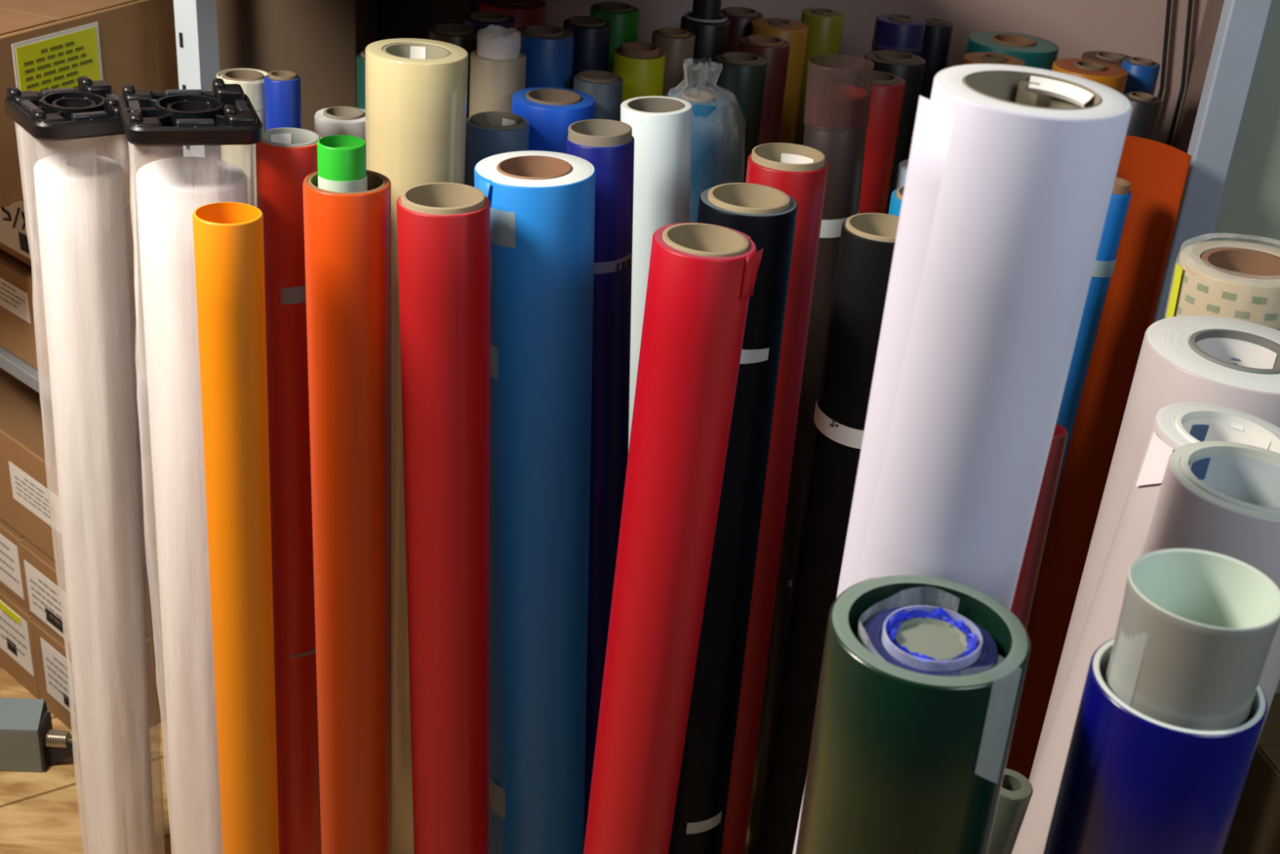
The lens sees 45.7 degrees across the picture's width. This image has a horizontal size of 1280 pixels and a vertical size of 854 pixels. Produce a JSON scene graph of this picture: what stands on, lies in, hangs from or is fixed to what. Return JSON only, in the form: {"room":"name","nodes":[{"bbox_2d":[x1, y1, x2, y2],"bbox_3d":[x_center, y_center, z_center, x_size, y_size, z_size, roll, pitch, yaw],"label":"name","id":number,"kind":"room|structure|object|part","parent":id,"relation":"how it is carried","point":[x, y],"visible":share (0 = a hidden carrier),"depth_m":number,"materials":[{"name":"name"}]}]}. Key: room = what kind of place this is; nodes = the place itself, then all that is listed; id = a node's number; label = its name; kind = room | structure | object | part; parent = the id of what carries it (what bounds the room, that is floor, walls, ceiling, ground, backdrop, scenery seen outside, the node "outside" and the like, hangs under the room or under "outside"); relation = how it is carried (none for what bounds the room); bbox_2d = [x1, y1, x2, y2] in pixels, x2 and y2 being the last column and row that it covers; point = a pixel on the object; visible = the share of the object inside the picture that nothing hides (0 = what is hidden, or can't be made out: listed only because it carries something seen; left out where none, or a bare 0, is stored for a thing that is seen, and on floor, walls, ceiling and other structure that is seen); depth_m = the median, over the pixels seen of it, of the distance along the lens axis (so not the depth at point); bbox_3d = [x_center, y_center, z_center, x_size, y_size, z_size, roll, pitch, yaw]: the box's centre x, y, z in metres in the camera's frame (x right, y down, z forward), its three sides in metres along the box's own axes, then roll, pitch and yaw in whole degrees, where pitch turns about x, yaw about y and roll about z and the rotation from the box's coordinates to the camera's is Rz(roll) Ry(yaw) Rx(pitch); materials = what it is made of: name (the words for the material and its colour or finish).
{"room":"print shop","nodes":[
{"label":"print shop","id":0,"kind":"room"},
{"bbox_2d":[0,665,754,853],"bbox_3d":[-0.294,1.135,1.599,4.400,0.050,4.200,5,27,0],"label":"floor","id":1,"kind":"structure","parent":0,"point":[39,811],"depth_m":2.46,"materials":[{"name":"laminate"}]},
{"bbox_2d":[0,585,39,698],"bbox_3d":[-1.024,0.340,2.777,0.150,0.183,0.263,26,34,35],"label":"cardboard box","id":2,"kind":"object","parent":1,"relation":"on","point":[17,657],"visible":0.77,"depth_m":2.67,"materials":[{"name":"cardboard"}]},
{"bbox_2d":[0,518,27,608],"bbox_3d":[-1.008,0.191,2.710,0.125,0.143,0.262,26,34,35],"label":"cardboard box","id":3,"kind":"object","parent":2,"relation":"on","point":[11,574],"visible":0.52,"depth_m":2.60,"materials":[{"name":"paper"}]},
{"bbox_2d":[0,697,79,772],"bbox_3d":[-1.091,0.507,2.522,0.395,0.110,0.060,3,27,-4],"label":"case","id":4,"kind":"object","parent":1,"relation":"on","point":[24,723],"depth_m":2.51,"materials":[{"name":"grey metal"}]},
{"bbox_3d":[-1.135,0.467,2.499,0.300,0.025,0.060,3,27,-4],"label":"lid","id":5,"kind":"part","parent":4,"relation":"part of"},
{"bbox_3d":[-0.987,0.523,2.531,0.004,0.084,0.053,3,27,-4],"label":"plate","id":6,"kind":"part","parent":4,"relation":"part of","materials":[{"name":"grey metal"}]},
{"bbox_3d":[-0.943,0.537,2.538,0.094,0.065,0.030,5,27,0],"label":"metal coil","id":7,"kind":"part","parent":4,"relation":"part of","materials":[{"name":"silver metal"}]},
{"bbox_2d":[0,346,147,400],"bbox_3d":[-0.953,0.132,2.652,0.500,0.680,0.300,26,34,35],"label":"storage rack","id":8,"kind":"object","parent":1,"relation":"on","point":[10,362],"visible":0.02,"depth_m":2.34,"materials":[{"name":"metal"}]},
{"bbox_2d":[0,248,146,377],"bbox_3d":[-0.920,-0.242,2.464,0.460,0.158,0.282,26,34,35],"label":"cardboard box","id":9,"kind":"object","parent":8,"relation":"on","point":[17,331],"visible":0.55,"depth_m":2.31,"materials":[{"name":"paper"}]},
{"bbox_2d":[0,151,164,274],"bbox_3d":[-0.910,-0.369,2.394,0.460,0.118,0.254,26,34,35],"label":"cardboard box","id":10,"kind":"object","parent":9,"relation":"on","point":[13,233],"visible":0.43,"depth_m":2.26,"materials":[{"name":"paper"}]},
{"bbox_2d":[0,0,179,208],"bbox_3d":[-1.065,-0.531,2.290,0.502,0.237,0.550,14,28,17],"label":"cardboard box","id":11,"kind":"object","parent":10,"relation":"on","point":[45,44],"visible":0.7,"depth_m":2.22,"materials":[{"name":"paper"}]},
{"bbox_2d":[4,75,164,853],"bbox_3d":[-0.720,0.152,2.045,0.152,1.226,0.150,-16,34,-35],"label":"roll","id":12,"kind":"object","parent":1,"relation":"on","point":[81,204],"visible":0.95,"depth_m":1.94,"materials":[{"name":"white plastic"}]},
{"bbox_2d":[30,616,166,736],"bbox_3d":[-0.898,0.401,2.677,0.185,0.183,0.262,26,34,35],"label":"cardboard box","id":13,"kind":"object","parent":1,"relation":"on","point":[50,654],"visible":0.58,"depth_m":2.60,"materials":[{"name":"cardboard"}]},
{"bbox_2d":[19,538,161,646],"bbox_3d":[-0.889,0.251,2.612,0.195,0.143,0.262,26,34,35],"label":"cardboard box","id":14,"kind":"object","parent":13,"relation":"on","point":[44,603],"visible":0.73,"depth_m":2.54,"materials":[{"name":"paper"}]},
{"bbox_2d":[0,367,157,568],"bbox_3d":[-0.980,0.044,2.627,0.520,0.193,0.262,26,34,35],"label":"cardboard box","id":15,"kind":"object","parent":14,"relation":"on","point":[24,503],"visible":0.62,"depth_m":2.49,"materials":[{"name":"paper"}]},
{"bbox_2d":[118,78,262,853],"bbox_3d":[-0.552,0.193,1.954,0.162,1.261,0.154,-6,29,-20],"label":"roll","id":16,"kind":"object","parent":1,"relation":"on","point":[170,190],"visible":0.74,"depth_m":1.78,"materials":[{"name":"white plastic"}]},
{"bbox_2d":[173,0,221,159],"bbox_3d":[-0.694,-0.416,2.421,0.044,1.900,0.046,16,29,21],"label":"post","id":17,"kind":"object","parent":1,"relation":"on","point":[195,20],"visible":0.12,"depth_m":2.32,"materials":[{"name":"grey metal"}]},
{"bbox_2d":[192,202,279,853],"bbox_3d":[-0.450,0.335,1.739,0.065,1.219,0.066,5,27,0],"label":"roll","id":18,"kind":"object","parent":1,"relation":"on","point":[228,237],"visible":1,"depth_m":1.58,"materials":[{"name":"orange plastic"}]},
{"bbox_2d":[216,68,268,207],"bbox_3d":[-0.558,0.078,2.241,0.070,1.204,0.070,5,27,0],"label":"roll","id":19,"kind":"object","parent":1,"relation":"on","point":[251,82],"visible":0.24,"depth_m":1.98,"materials":[{"name":"white plastic"}]},
{"bbox_2d":[263,70,302,130],"bbox_3d":[-0.504,0.086,2.223,0.051,1.214,0.045,5,27,0],"label":"roll","id":20,"kind":"object","parent":1,"relation":"on","point":[282,94],"visible":0.14,"depth_m":1.95,"materials":[{"name":"blue plastic"}]},
{"bbox_2d":[255,127,322,853],"bbox_3d":[-0.466,0.186,2.058,0.098,1.192,0.078,5,27,0],"label":"roll","id":21,"kind":"object","parent":1,"relation":"on","point":[285,157],"visible":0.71,"depth_m":1.96,"materials":[{"name":"red plastic"}]},
{"bbox_2d":[314,106,364,140],"bbox_3d":[-0.450,0.068,2.355,0.079,1.134,0.080,5,27,0],"label":"roll","id":22,"kind":"object","parent":1,"relation":"on","point":[339,120],"visible":0.16,"depth_m":2.08,"materials":[{"name":"white plastic"}]},
{"bbox_2d":[302,169,391,853],"bbox_3d":[-0.348,0.287,1.849,0.090,1.220,0.090,3,27,-2],"label":"roll","id":23,"kind":"object","parent":1,"relation":"on","point":[348,235],"visible":0.98,"depth_m":1.70,"materials":[{"name":"orange plastic"}]},
{"bbox_2d":[317,135,367,192],"bbox_3d":[-0.352,0.267,1.843,0.050,1.260,0.050,5,27,0],"label":"tube","id":24,"kind":"object","parent":23,"relation":"in","point":[341,159],"visible":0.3,"depth_m":1.55,"materials":[{"name":"green plastic"}]},
{"bbox_2d":[355,50,364,110],"bbox_3d":[-0.414,0.014,2.390,0.051,1.204,0.051,5,27,0],"label":"roll","id":25,"kind":"object","parent":1,"relation":"on","point":[360,59],"visible":0.05,"depth_m":2.12,"materials":[{"name":"teal plastic"}]},
{"bbox_2d":[364,38,468,853],"bbox_3d":[-0.327,0.098,2.167,0.136,1.270,0.128,5,27,1],"label":"roll","id":26,"kind":"object","parent":1,"relation":"on","point":[415,89],"visible":0.3,"depth_m":1.90,"materials":[{"name":"plastic"}]},
{"bbox_2d":[396,182,490,853],"bbox_3d":[-0.229,0.306,1.828,0.127,1.222,0.094,5,27,0],"label":"roll","id":27,"kind":"object","parent":1,"relation":"on","point":[443,228],"visible":1,"depth_m":1.67,"materials":[{"name":"red plastic"}]},
{"bbox_2d":[428,23,478,119],"bbox_3d":[-0.319,-0.051,2.521,0.073,1.214,0.074,5,27,0],"label":"roll","id":28,"kind":"object","parent":1,"relation":"on","point":[464,37],"visible":0.15,"depth_m":2.23,"materials":[{"name":"black plastic"}]},
{"bbox_2d":[462,10,515,31],"bbox_3d":[-0.274,-0.086,2.592,0.080,1.218,0.081,3,27,-2],"label":"roll","id":29,"kind":"object","parent":1,"relation":"on","point":[477,20],"visible":0.12,"depth_m":2.30,"materials":[{"name":"blue plastic"}]},
{"bbox_2d":[464,111,529,186],"bbox_3d":[-0.234,0.097,2.313,0.086,1.154,0.087,5,27,0],"label":"roll","id":30,"kind":"object","parent":1,"relation":"on","point":[488,134],"visible":0.2,"depth_m":2.04,"materials":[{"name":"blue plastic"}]},
{"bbox_2d":[469,24,526,116],"bbox_3d":[-0.245,-0.017,2.443,0.080,1.236,0.080,3,27,-2],"label":"roll","id":31,"kind":"object","parent":1,"relation":"on","point":[497,64],"visible":0.2,"depth_m":2.16,"materials":[{"name":"beige plastic"}]},
{"bbox_2d":[479,0,546,28],"bbox_3d":[-0.253,-0.169,2.775,0.110,1.204,0.111,1,27,-7],"label":"roll","id":32,"kind":"object","parent":1,"relation":"on","point":[525,12],"visible":0.1,"depth_m":2.48,"materials":[{"name":"red plastic"}]},
{"bbox_2d":[474,151,595,853],"bbox_3d":[-0.133,0.260,1.932,0.184,1.223,0.133,5,27,0],"label":"roll","id":33,"kind":"object","parent":1,"relation":"on","point":[542,207],"visible":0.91,"depth_m":1.78,"materials":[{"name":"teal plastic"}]},
{"bbox_2d":[516,25,574,88],"bbox_3d":[-0.185,-0.041,2.513,0.089,1.224,0.090,5,27,0],"label":"roll","id":34,"kind":"object","parent":1,"relation":"on","point":[548,51],"visible":0.16,"depth_m":2.22,"materials":[{"name":"blue plastic"}]},
{"bbox_2d":[511,87,595,153],"bbox_3d":[-0.163,0.056,2.389,0.116,1.168,0.116,5,27,0],"label":"roll","id":35,"kind":"object","parent":1,"relation":"on","point":[549,112],"visible":0.21,"depth_m":2.10,"materials":[{"name":"blue plastic"}]},
{"bbox_2d":[563,15,611,89],"bbox_3d":[-0.124,-0.076,2.591,0.073,1.224,0.073,5,27,0],"label":"roll","id":36,"kind":"object","parent":1,"relation":"on","point":[592,37],"visible":0.16,"depth_m":2.30,"materials":[{"name":"black plastic"}]},
{"bbox_2d":[573,70,622,121],"bbox_3d":[-0.103,0.007,2.487,0.072,1.174,0.073,5,27,0],"label":"roll","id":37,"kind":"object","parent":1,"relation":"on","point":[606,87],"visible":0.16,"depth_m":2.21,"materials":[{"name":"grey plastic"}]},
{"bbox_2d":[565,119,634,847],"bbox_3d":[-0.059,0.200,2.050,0.144,1.233,0.081,5,27,0],"label":"roll","id":38,"kind":"object","parent":1,"relation":"on","point":[608,145],"visible":0.55,"depth_m":1.88,"materials":[{"name":"blue"}]},
{"bbox_2d":[590,1,639,72],"bbox_3d":[-0.084,-0.145,2.744,0.080,1.214,0.081,3,27,-2],"label":"roll","id":39,"kind":"object","parent":1,"relation":"on","point":[624,18],"visible":0.17,"depth_m":2.45,"materials":[{"name":"green plastic"}]},
{"bbox_2d":[612,41,665,103],"bbox_3d":[-0.044,-0.048,2.580,0.080,1.194,0.080,3,27,-2],"label":"roll","id":40,"kind":"object","parent":1,"relation":"on","point":[640,65],"visible":0.16,"depth_m":2.30,"materials":[{"name":"yellow plastic"}]},
{"bbox_2d":[620,96,692,447],"bbox_3d":[0.016,0.136,2.200,0.170,1.222,0.091,5,27,0],"label":"roll","id":41,"kind":"object","parent":1,"relation":"on","point":[661,126],"visible":0.26,"depth_m":1.94,"materials":[{"name":"white plastic"}]},
{"bbox_2d":[651,27,694,96],"bbox_3d":[0.009,-0.082,2.643,0.067,1.206,0.068,3,27,-3],"label":"roll","id":42,"kind":"object","parent":1,"relation":"on","point":[677,45],"visible":0.12,"depth_m":2.36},
{"bbox_2d":[583,222,763,853],"bbox_3d":[0.005,0.356,1.767,0.144,1.224,0.104,5,27,0],"label":"roll","id":43,"kind":"object","parent":1,"relation":"on","point":[702,277],"visible":1,"depth_m":1.59,"materials":[{"name":"red plastic"}]},
{"bbox_2d":[680,11,730,91],"bbox_3d":[0.061,-0.118,2.709,0.079,1.218,0.080,3,27,-2],"label":"roll","id":44,"kind":"object","parent":1,"relation":"on","point":[711,37],"visible":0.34,"depth_m":2.42,"materials":[{"name":"black plastic"}]},
{"bbox_2d":[666,57,745,222],"bbox_3d":[0.045,0.054,2.342,0.140,1.243,0.129,12,28,15],"label":"roll","id":45,"kind":"object","parent":1,"relation":"on","point":[710,109],"visible":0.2,"depth_m":2.08,"materials":[{"name":"white"}]},
{"bbox_2d":[691,0,721,20],"bbox_3d":[0.063,-0.146,2.694,0.045,1.282,0.045,5,27,0],"label":"tube","id":46,"kind":"object","parent":1,"relation":"on","point":[708,10],"visible":0.06,"depth_m":2.41,"materials":[{"name":"black plastic"}]},
{"bbox_2d":[668,182,797,853],"bbox_3d":[0.075,0.299,1.888,0.123,1.226,0.107,4,27,0],"label":"roll","id":47,"kind":"object","parent":1,"relation":"on","point":[765,214],"visible":0.62,"depth_m":1.75,"materials":[{"name":"black plastic"}]},
{"bbox_2d":[711,52,767,184],"bbox_3d":[0.103,-0.001,2.492,0.076,1.214,0.077,3,27,-2],"label":"roll","id":48,"kind":"object","parent":1,"relation":"on","point":[743,74],"visible":0.2,"depth_m":2.22,"materials":[{"name":"plastic"}]},
{"bbox_2d":[720,6,763,52],"bbox_3d":[0.126,-0.165,2.828,0.075,1.204,0.076,5,27,0],"label":"roll","id":49,"kind":"object","parent":1,"relation":"on","point":[740,19],"visible":0.18,"depth_m":2.54,"materials":[{"name":"red plastic"}]},
{"bbox_2d":[738,35,790,146],"bbox_3d":[0.150,-0.064,2.627,0.079,1.208,0.079,3,27,-2],"label":"roll","id":50,"kind":"object","parent":1,"relation":"on","point":[775,51],"visible":0.17,"depth_m":2.35,"materials":[{"name":"plastic"}]},
{"bbox_2d":[721,142,828,853],"bbox_3d":[0.134,0.231,2.027,0.106,1.228,0.093,5,27,0],"label":"roll","id":51,"kind":"object","parent":1,"relation":"on","point":[799,171],"visible":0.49,"depth_m":1.88,"materials":[{"name":"plastic"}]},
{"bbox_2d":[750,17,808,143],"bbox_3d":[0.187,-0.132,2.772,0.094,1.204,0.095,3,27,-2],"label":"roll","id":52,"kind":"object","parent":1,"relation":"on","point":[795,33],"visible":0.17,"depth_m":2.50,"materials":[{"name":"plastic"}]},
{"bbox_2d":[747,54,874,853],"bbox_3d":[0.232,0.122,2.181,0.140,1.295,0.080,5,27,0],"label":"roll","id":53,"kind":"object","parent":1,"relation":"on","point":[836,119],"visible":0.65,"depth_m":1.98,"materials":[{"name":"grey"}]},
{"bbox_2d":[794,8,844,145],"bbox_3d":[0.263,-0.158,2.821,0.072,1.216,0.072,5,27,0],"label":"roll","id":54,"kind":"object","parent":1,"relation":"on","point":[825,26],"visible":0.14,"depth_m":2.54,"materials":[{"name":"yellow plastic"}]},
{"bbox_2d":[754,213,899,853],"bbox_3d":[0.206,0.337,1.837,0.088,1.224,0.086,5,27,0],"label":"roll","id":55,"kind":"object","parent":1,"relation":"on","point":[867,242],"visible":0.63,"depth_m":1.67,"materials":[{"name":"plastic"}]},
{"bbox_2d":[846,70,905,213],"bbox_3d":[0.301,0.023,2.488,0.086,1.204,0.086,5,27,0],"label":"roll","id":56,"kind":"object","parent":1,"relation":"on","point":[887,92],"visible":0.18,"depth_m":2.22,"materials":[{"name":"red plastic"}]},
{"bbox_2d":[862,50,925,213],"bbox_3d":[0.350,-0.039,2.616,0.093,1.204,0.094,3,27,-2],"label":"roll","id":57,"kind":"object","parent":1,"relation":"on","point":[910,68],"visible":0.18,"depth_m":2.34,"materials":[{"name":"black plastic"}]},
{"bbox_2d":[888,186,904,216],"bbox_3d":[0.291,0.261,2.032,0.085,1.194,0.086,5,27,0],"label":"roll","id":58,"kind":"object","parent":1,"relation":"on","point":[896,197],"visible":0.03,"depth_m":1.75,"materials":[{"name":"blue plastic"}]},
{"bbox_2d":[871,13,925,57],"bbox_3d":[0.373,-0.106,2.714,0.081,1.238,0.081,27,35,37],"label":"roll","id":59,"kind":"object","parent":1,"relation":"on","point":[892,32],"visible":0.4,"depth_m":2.42,"materials":[{"name":"blue plastic"}]},
{"bbox_2d":[894,159,908,190],"bbox_3d":[0.337,0.177,2.236,0.087,1.164,0.087,5,27,0],"label":"roll","id":60,"kind":"object","parent":1,"relation":"on","point":[903,166],"visible":0.04,"depth_m":1.97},
{"bbox_2d":[795,574,1030,853],"bbox_3d":[0.138,0.653,1.187,0.121,1.240,0.120,4,27,0],"label":"roll","id":61,"kind":"object","parent":1,"relation":"on","point":[901,761],"visible":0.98,"depth_m":0.91,"materials":[{"name":"green plastic"}]},
{"bbox_2d":[857,588,997,676],"bbox_3d":[0.138,0.662,1.191,0.099,1.221,0.088,2,27,-6],"label":"roll","id":62,"kind":"object","parent":61,"relation":"in","point":[929,640],"visible":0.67,"depth_m":0.92,"materials":[{"name":"blue plastic"}]},
{"bbox_2d":[920,17,953,99],"bbox_3d":[0.449,-0.136,2.805,0.058,1.218,0.059,5,27,0],"label":"roll","id":63,"kind":"object","parent":1,"relation":"on","point":[938,33],"visible":0.17,"depth_m":2.53,"materials":[{"name":"black plastic"}]},
{"bbox_2d":[792,63,1132,853],"bbox_3d":[0.162,0.473,1.235,0.143,1.521,0.115,27,35,37],"label":"roll","id":64,"kind":"object","parent":1,"relation":"on","point":[1011,171],"visible":0.65,"depth_m":0.91,"materials":[{"name":"plastic"}]},
{"bbox_2d":[962,52,1025,66],"bbox_3d":[0.496,-0.023,2.592,0.092,1.218,0.093,3,27,-2],"label":"roll","id":65,"kind":"object","parent":1,"relation":"on","point":[973,58],"visible":0.12,"depth_m":2.31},
{"bbox_2d":[986,768,1032,853],"bbox_3d":[0.232,0.700,1.453,0.111,0.931,0.039,5,27,0],"label":"roll","id":66,"kind":"object","parent":1,"relation":"on","point":[1016,790],"visible":0.55,"depth_m":1.24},
{"bbox_2d":[965,31,1058,71],"bbox_3d":[0.574,-0.106,2.783,0.148,1.204,0.148,5,27,0],"label":"roll","id":67,"kind":"object","parent":1,"relation":"on","point":[1036,52],"visible":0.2,"depth_m":2.48,"materials":[{"name":"teal plastic"}]},
{"bbox_2d":[1010,423,1068,631],"bbox_3d":[0.392,0.469,1.800,0.034,1.049,0.035,4,27,0],"label":"roll","id":68,"kind":"object","parent":1,"relation":"on","point":[1022,602],"visible":0.3,"depth_m":1.60,"materials":[{"name":"red plastic"}]},
{"bbox_2d":[1051,58,1128,94],"bbox_3d":[0.643,-0.011,2.591,0.112,1.218,0.112,1,27,-7],"label":"roll","id":69,"kind":"object","parent":1,"relation":"on","point":[1114,77],"visible":0.18,"depth_m":2.30,"materials":[{"name":"orange plastic"}]},
{"bbox_2d":[1049,176,1132,519],"bbox_3d":[0.491,0.258,2.035,0.070,1.225,0.048,5,27,0],"label":"roll","id":70,"kind":"object","parent":1,"relation":"on","point":[1105,260],"visible":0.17,"depth_m":1.81,"materials":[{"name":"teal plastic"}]},
{"bbox_2d":[1005,135,1191,779],"bbox_3d":[0.526,0.223,2.069,0.154,1.259,0.046,5,27,0],"label":"roll","id":71,"kind":"object","parent":1,"relation":"on","point":[1157,172],"visible":0.23,"depth_m":1.95,"materials":[{"name":"orange plastic"}]},
{"bbox_2d":[1080,51,1131,66],"bbox_3d":[0.732,-0.082,2.772,0.092,1.194,0.092,3,27,-2],"label":"roll","id":72,"kind":"object","parent":1,"relation":"on","point":[1113,58],"visible":0.07,"depth_m":2.50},
{"bbox_2d":[1121,57,1159,95],"bbox_3d":[0.739,-0.031,2.648,0.057,1.218,0.058,5,27,0],"label":"roll","id":73,"kind":"object","parent":1,"relation":"on","point":[1143,73],"visible":0.12,"depth_m":2.36,"materials":[{"name":"blue plastic"}]},
{"bbox_2d":[1122,91,1162,140],"bbox_3d":[0.693,0.048,2.502,0.058,1.204,0.059,5,27,0],"label":"roll","id":74,"kind":"object","parent":1,"relation":"on","point":[1146,107],"visible":0.15,"depth_m":2.22,"materials":[{"name":"black plastic"}]},
{"bbox_2d":[1011,402,1279,853],"bbox_3d":[0.394,0.534,1.501,0.205,1.204,0.123,5,27,0],"label":"roll","id":75,"kind":"object","parent":1,"relation":"on","point":[1173,426],"visible":0.38,"depth_m":1.27,"materials":[{"name":"plastic"}]},
{"bbox_2d":[1028,315,1279,783],"bbox_3d":[0.498,0.462,1.661,0.189,1.203,0.173,5,27,0],"label":"roll","id":76,"kind":"object","parent":1,"relation":"on","point":[1232,363],"visible":0.31,"depth_m":1.42,"materials":[{"name":"plastic"}]},
{"bbox_2d":[1043,637,1267,853],"bbox_3d":[0.273,0.690,1.161,0.100,1.219,0.099,4,27,0],"label":"roll","id":77,"kind":"object","parent":1,"relation":"on","point":[1132,782],"visible":0.71,"depth_m":0.87,"materials":[{"name":"blue plastic"}]},
{"bbox_2d":[1103,548,1279,730],"bbox_3d":[0.276,0.661,1.145,0.085,1.285,0.083,4,27,0],"label":"tube","id":78,"kind":"object","parent":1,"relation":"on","point":[1197,628],"visible":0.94,"depth_m":0.85,"materials":[{"name":"grey plastic"}]},
{"bbox_2d":[1141,440,1279,750],"bbox_3d":[0.370,0.589,1.338,0.134,1.252,0.114,5,27,0],"label":"roll","id":79,"kind":"object","parent":1,"relation":"on","point":[1220,497],"visible":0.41,"depth_m":1.05,"materials":[{"name":"white plastic"}]},
{"bbox_2d":[1151,0,1272,324],"bbox_3d":[0.694,-0.425,1.779,0.046,2.700,0.030,5,27,0],"label":"steel post","id":80,"kind":"object","parent":1,"relation":"on","point":[1242,24],"visible":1,"depth_m":1.80,"materials":[{"name":"grey metal"}]},
{"bbox_2d":[1164,240,1279,330],"bbox_3d":[0.605,0.372,1.824,0.200,1.231,0.140,6,27,3],"label":"roll","id":81,"kind":"object","parent":1,"relation":"on","point":[1237,280],"visible":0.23,"depth_m":1.54,"materials":[{"name":"beige paper"}]},
{"bbox_2d":[1222,693,1279,853],"bbox_3d":[0.934,0.652,2.022,0.420,0.603,0.200,-1,28,-11],"label":"cardboard box","id":82,"kind":"object","parent":1,"relation":"on","point":[1255,828],"visible":0.32,"depth_m":1.85,"materials":[{"name":"brown cardboard"}]},
{"bbox_3d":[-0.654,-0.039,2.880,0.300,0.819,0.240,5,27,0],"label":"cardboard box","id":83,"kind":"object","parent":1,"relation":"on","visible":0},
{"bbox_2d":[178,0,380,156],"bbox_3d":[-0.602,-0.672,2.557,0.300,0.603,0.240,5,27,0],"label":"cardboard box","id":84,"kind":"object","parent":83,"relation":"on","point":[320,42],"visible":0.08,"depth_m":2.45,"materials":[{"name":"brown cardboard"}]},
{"bbox_2d":[147,0,1207,158],"bbox_3d":[-0.590,-0.998,2.694,3.460,2.700,0.100,5,27,0],"label":"wall","id":85,"kind":"structure","parent":0,"point":[1131,28],"depth_m":2.73,"materials":[{"name":"paint"}]},
{"bbox_2d":[1157,0,1171,99],"bbox_3d":[0.932,-0.641,2.737,0.038,2.150,0.011,5,27,0],"label":"cable","id":86,"kind":"object","parent":85,"relation":"attached to","point":[1168,2],"visible":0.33,"depth_m":2.72,"materials":[{"name":"black plastic"}]},
{"bbox_2d":[1166,0,1192,146],"bbox_3d":[0.969,-0.638,2.737,0.038,2.150,0.011,5,27,0],"label":"cable","id":87,"kind":"object","parent":85,"relation":"attached to","point":[1190,2],"visible":0.33,"depth_m":2.74,"materials":[{"name":"black plastic"}]},
{"bbox_2d":[1172,0,1224,153],"bbox_3d":[1.056,-0.635,2.249,0.120,2.700,0.898,5,27,0],"label":"wall","id":88,"kind":"structure","parent":0,"point":[1213,10],"depth_m":2.71,"materials":[{"name":"paint"}]},
{"bbox_2d":[1211,0,1279,693],"bbox_3d":[1.419,-0.386,1.820,1.436,2.700,0.062,5,27,0],"label":"wall","id":89,"kind":"structure","parent":0,"point":[1249,211],"depth_m":1.85,"materials":[{"name":"paint"}]}
]}

